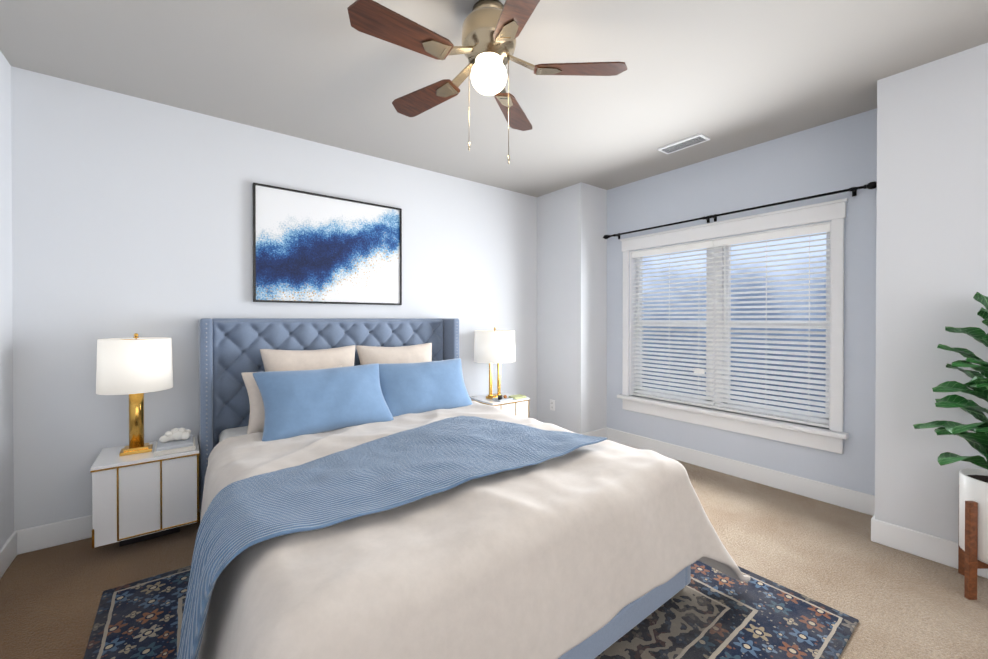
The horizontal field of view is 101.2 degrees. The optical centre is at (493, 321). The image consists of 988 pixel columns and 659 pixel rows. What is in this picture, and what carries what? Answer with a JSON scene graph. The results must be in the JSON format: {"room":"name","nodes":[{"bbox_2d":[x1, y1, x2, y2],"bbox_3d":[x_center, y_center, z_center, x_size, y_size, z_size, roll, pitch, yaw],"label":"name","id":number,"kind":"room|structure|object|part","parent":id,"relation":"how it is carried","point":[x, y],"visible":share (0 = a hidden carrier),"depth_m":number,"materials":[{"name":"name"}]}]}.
{"room":"bedroom","nodes":[
{"label":"bedroom","id":0,"kind":"room"},
{"bbox_2d":[0,51,13,547],"bbox_3d":[-1.167,-0.043,0.129,0.200,2.700,5.570,0,0,-37],"label":"wall","id":1,"kind":"structure","parent":0,"point":[6,439],"depth_m":2.16,"materials":[{"name":"white paint"}]},
{"bbox_2d":[0,529,23,578],"bbox_3d":[-1.079,1.239,0.204,0.022,0.135,5.170,0,0,-37],"label":"baseboard","id":2,"kind":"structure","parent":1,"relation":"attached to","point":[14,546],"depth_m":2.17,"materials":[{"name":"white wood"}]},
{"bbox_2d":[11,66,536,530],"bbox_3d":[-0.898,-0.062,3.717,4.590,2.700,0.200,0,0,-37],"label":"wall","id":3,"kind":"structure","parent":0,"point":[131,216],"depth_m":2.62,"materials":[{"name":"white paint"}]},
{"bbox_2d":[24,509,199,552],"bbox_3d":[-1.065,1.221,3.457,3.940,0.135,0.022,0,0,-37],"label":"baseboard","id":4,"kind":"structure","parent":3,"relation":"attached to","point":[80,528],"depth_m":2.34,"materials":[{"name":"white wood"}]},
{"bbox_2d":[253,182,401,304],"bbox_3d":[-1.281,-0.568,3.269,1.140,0.855,0.035,0,0,-37],"label":"framed artwork","id":5,"kind":"object","parent":3,"relation":"attached to","point":[308,247],"visible":0.98,"depth_m":3.21,"materials":[{"name":"black"}]},
{"bbox_2d":[0,443,987,658],"bbox_3d":[0.655,1.359,1.532,4.790,0.120,5.570,0,0,-37],"label":"floor","id":6,"kind":"structure","parent":0,"point":[898,604],"depth_m":2.06,"materials":[{"name":"carpet"}]},
{"bbox_2d":[90,435,199,548],"bbox_3d":[-2.059,1.032,2.436,0.465,0.525,0.407,0,0,-37],"label":"nightstand","id":7,"kind":"object","parent":6,"relation":"on","point":[139,497],"visible":0.98,"depth_m":2.28,"materials":[{"name":"white paint"}]},
{"bbox_2d":[96,333,172,455],"bbox_3d":[-2.106,0.420,2.391,0.340,0.698,0.340,0,0,-37],"label":"lamp","id":8,"kind":"object","parent":7,"relation":"on","point":[135,368],"visible":1,"depth_m":2.29,"materials":[{"name":"white fabric"}]},
{"bbox_2d":[154,435,195,455],"bbox_3d":[-1.932,0.748,2.463,0.192,0.040,0.250,0,0,-37],"label":"books","id":9,"kind":"object","parent":7,"relation":"on","point":[173,446],"visible":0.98,"depth_m":2.40,"materials":[{"name":"white paper"}]},
{"bbox_2d":[159,428,190,442],"bbox_3d":[-1.931,0.689,2.462,0.153,0.076,0.070,0,0,-37],"label":"coral","id":10,"kind":"object","parent":9,"relation":"on","point":[176,434],"visible":1,"depth_m":2.45,"materials":[{"name":"white"}]},
{"bbox_2d":[83,560,858,658],"bbox_3d":[-0.145,1.292,1.845,2.620,0.010,2.240,0,0,-37],"label":"rug","id":11,"kind":"object","parent":6,"relation":"on","point":[707,612],"visible":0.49,"depth_m":1.72,"materials":[{"name":"blue fabric"}]},
{"bbox_2d":[177,318,749,658],"bbox_3d":[-0.444,0.633,2.299,2.233,1.300,2.597,0,0,-37],"label":"bed","id":12,"kind":"object","parent":11,"relation":"on","point":[378,488],"visible":1,"depth_m":1.54,"materials":[{"name":"fabric"}]},
{"bbox_3d":[-0.474,0.855,2.330,1.710,0.280,2.234,0,0,-37],"label":"mattress","id":13,"kind":"part","parent":12,"relation":"part of","materials":[{"name":"white fabric"}]},
{"bbox_2d":[241,365,341,433],"bbox_3d":[-1.296,0.508,2.702,0.660,0.420,0.170,0,-24,-41],"label":"pillow","id":14,"kind":"object","parent":12,"relation":"on","point":[257,414],"depth_m":2.52,"materials":[{"name":"fabric"}]},
{"bbox_2d":[260,345,354,371],"bbox_3d":[-1.298,0.432,2.917,0.680,0.520,0.185,0,-14,-39],"label":"pillow","id":15,"kind":"object","parent":12,"relation":"on","point":[293,357],"depth_m":2.88,"materials":[{"name":"beige fabric"}]},
{"bbox_2d":[252,363,393,440],"bbox_3d":[-1.072,0.504,2.623,0.840,0.480,0.218,0,-34,-40],"label":"pillow","id":16,"kind":"object","parent":12,"relation":"on","point":[298,404],"depth_m":2.51,"materials":[{"name":"blue fabric"}]},
{"bbox_3d":[-1.199,0.500,3.266,1.770,1.020,0.144,0,0,-37],"label":"headboard","id":17,"kind":"part","parent":12,"relation":"part of","materials":[{"name":"fabric"}]},
{"bbox_2d":[177,416,607,658],"bbox_3d":[-0.380,0.897,1.935,1.821,0.593,0.930,0,0,-37],"label":"throw","id":18,"kind":"object","parent":12,"relation":"on","point":[258,510],"depth_m":1.53,"materials":[{"name":"fabric"}]},
{"bbox_2d":[356,343,431,364],"bbox_3d":[-0.777,0.433,3.315,0.680,0.520,0.189,0,-14,-35],"label":"pillow","id":19,"kind":"object","parent":12,"relation":"on","point":[366,353],"depth_m":3.28,"materials":[{"name":"beige fabric"}]},
{"bbox_2d":[379,358,472,416],"bbox_3d":[-0.542,0.506,3.091,0.820,0.460,0.223,0,-30,-34],"label":"pillow","id":20,"kind":"object","parent":12,"relation":"on","point":[422,389],"depth_m":2.99,"materials":[{"name":"blue fabric"}]},
{"bbox_2d":[470,392,529,417],"bbox_3d":[0.050,1.023,4.052,0.465,0.525,0.407,0,0,-37],"label":"nightstand","id":21,"kind":"object","parent":6,"relation":"on","point":[518,407],"visible":0.31,"depth_m":3.94,"materials":[{"name":"white paint"}]},
{"bbox_2d":[474,327,514,398],"bbox_3d":[0.008,0.411,4.017,0.410,0.698,0.410,0,0,-37],"label":"lamp","id":22,"kind":"object","parent":21,"relation":"on","point":[494,346],"visible":1,"depth_m":3.85,"materials":[{"name":"white fabric"}]},
{"bbox_2d":[492,395,512,401],"bbox_3d":[0.083,0.735,3.912,0.160,0.050,0.120,0,0,-37],"label":"tray","id":23,"kind":"object","parent":21,"relation":"on","point":[500,398],"visible":1,"depth_m":3.88,"materials":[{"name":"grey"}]},
{"bbox_2d":[509,394,525,398],"bbox_3d":[0.232,0.751,4.030,0.140,0.018,0.105,0,0,-37],"label":"book","id":24,"kind":"object","parent":21,"relation":"on","point":[518,396],"visible":1,"depth_m":4.00,"materials":[{"name":"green paper"}]},
{"bbox_2d":[913,292,987,599],"bbox_3d":[2.337,0.576,1.865,0.456,1.443,0.578,0,0,-37],"label":"potted plant","id":25,"kind":"object","parent":6,"relation":"on","point":[973,527],"visible":1,"depth_m":1.91,"materials":[{"name":"green plant"}]},
{"bbox_2d":[0,0,987,196],"bbox_3d":[0.655,-1.460,1.517,4.790,0.120,5.570,0,0,-37],"label":"ceiling","id":26,"kind":"structure","parent":0,"point":[727,76],"depth_m":2.26,"materials":[{"name":"grey paint"}]},
{"bbox_2d":[347,0,626,163],"bbox_3d":[-0.066,-1.058,1.813,1.152,0.686,1.188,0,0,-37],"label":"ceiling fan","id":27,"kind":"object","parent":26,"relation":"hanging from","point":[491,30],"visible":1,"depth_m":1.76,"materials":[{"name":"wood"},{"name":"antique brass"},{"name":"frosted glass"}]},
{"bbox_2d":[657,133,709,153],"bbox_3d":[1.502,-1.403,3.224,0.150,0.013,0.350,0,0,-37],"label":"ceiling vent","id":28,"kind":"object","parent":26,"relation":"in","point":[699,138],"visible":1,"depth_m":3.20,"materials":[{"name":"white metal"}]},
{"bbox_2d":[537,182,606,433],"bbox_3d":[0.936,-0.067,4.587,0.620,2.700,0.650,0,0,-37],"label":"wall","id":29,"kind":"structure","parent":0,"point":[571,304],"depth_m":4.31,"materials":[{"name":"white paint"}]},
{"bbox_2d":[550,399,554,410],"bbox_3d":[0.641,0.923,4.460,0.008,0.114,0.070,0,0,-37],"label":"electrical outlet","id":30,"kind":"object","parent":29,"relation":"attached to","point":[552,404],"visible":1,"depth_m":4.45,"materials":[{"name":"white plastic"}]},
{"bbox_2d":[584,427,607,439],"bbox_3d":[1.053,1.217,4.261,0.360,0.135,0.020,0,0,-37],"label":"baseboard","id":31,"kind":"structure","parent":29,"relation":"attached to","point":[603,432],"depth_m":4.30,"materials":[{"name":"white wood"}]},
{"bbox_2d":[607,108,876,495],"bbox_3d":[1.976,-0.062,3.575,0.200,2.700,2.220,0,0,-37],"label":"wall","id":32,"kind":"structure","parent":0,"point":[838,155],"depth_m":3.09,"materials":[{"name":"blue paint"}]},
{"bbox_2d":[617,198,848,453],"bbox_3d":[1.924,0.036,3.549,0.235,1.765,1.836,0,0,-37],"label":"window","id":33,"kind":"structure","parent":32,"relation":"in","point":[834,435],"depth_m":3.35,"materials":[{"name":"white"}]},
{"bbox_2d":[632,223,829,427],"bbox_3d":[1.928,0.032,3.552,0.075,1.464,1.612,0,0,-37],"label":"window blinds","id":34,"kind":"object","parent":33,"relation":"attached to","point":[776,235],"visible":0.85,"depth_m":3.38,"materials":[{"name":"white plastic"}]},
{"bbox_3d":[1.979,0.028,3.591,0.065,1.480,1.616,0,0,-37],"label":"window sash","id":35,"kind":"part","parent":33,"relation":"part of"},
{"bbox_3d":[1.988,0.028,3.598,0.006,1.440,1.600,0,0,-37],"label":"glass","id":36,"kind":"part","parent":33,"relation":"part of","materials":[{"name":"white"}]},
{"bbox_2d":[603,181,876,238],"bbox_3d":[1.850,-0.886,3.487,0.114,0.060,2.175,0,0,-37],"label":"curtain rod","id":37,"kind":"object","parent":32,"relation":"attached to","point":[871,185],"visible":0.94,"depth_m":3.15,"materials":[{"name":"black metal"}]},
{"bbox_2d":[608,428,874,513],"bbox_3d":[1.887,1.221,3.515,0.022,0.135,2.220,0,0,-37],"label":"baseboard","id":38,"kind":"structure","parent":32,"relation":"attached to","point":[828,493],"depth_m":3.24,"materials":[{"name":"white wood"}]},
{"bbox_2d":[875,43,987,542],"bbox_3d":[3.183,-0.051,1.653,0.620,2.700,2.300,0,0,-37],"label":"wall","id":39,"kind":"structure","parent":0,"point":[932,212],"depth_m":2.21,"materials":[{"name":"white paint"}]},
{"bbox_2d":[868,503,874,514],"bbox_3d":[2.392,1.227,2.513,0.360,0.135,0.016,0,0,-37],"label":"baseboard","id":40,"kind":"structure","parent":39,"relation":"attached to","point":[872,508],"depth_m":2.69,"materials":[{"name":"white wood"}]},
{"bbox_2d":[868,511,987,578],"bbox_3d":[2.917,1.232,1.485,0.028,0.135,2.286,0,0,-37],"label":"baseboard","id":41,"kind":"structure","parent":39,"relation":"attached to","point":[904,539],"depth_m":2.24,"materials":[{"name":"white wood"}]},
{"label":"outside","id":42,"kind":"structure","parent":0,"visible":0},
{"bbox_2d":[642,232,825,413],"bbox_3d":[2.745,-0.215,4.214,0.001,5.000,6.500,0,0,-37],"label":"window glass","id":43,"kind":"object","parent":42,"point":[750,275],"depth_m":4.26,"materials":[{"name":"clear glass"}]}
]}

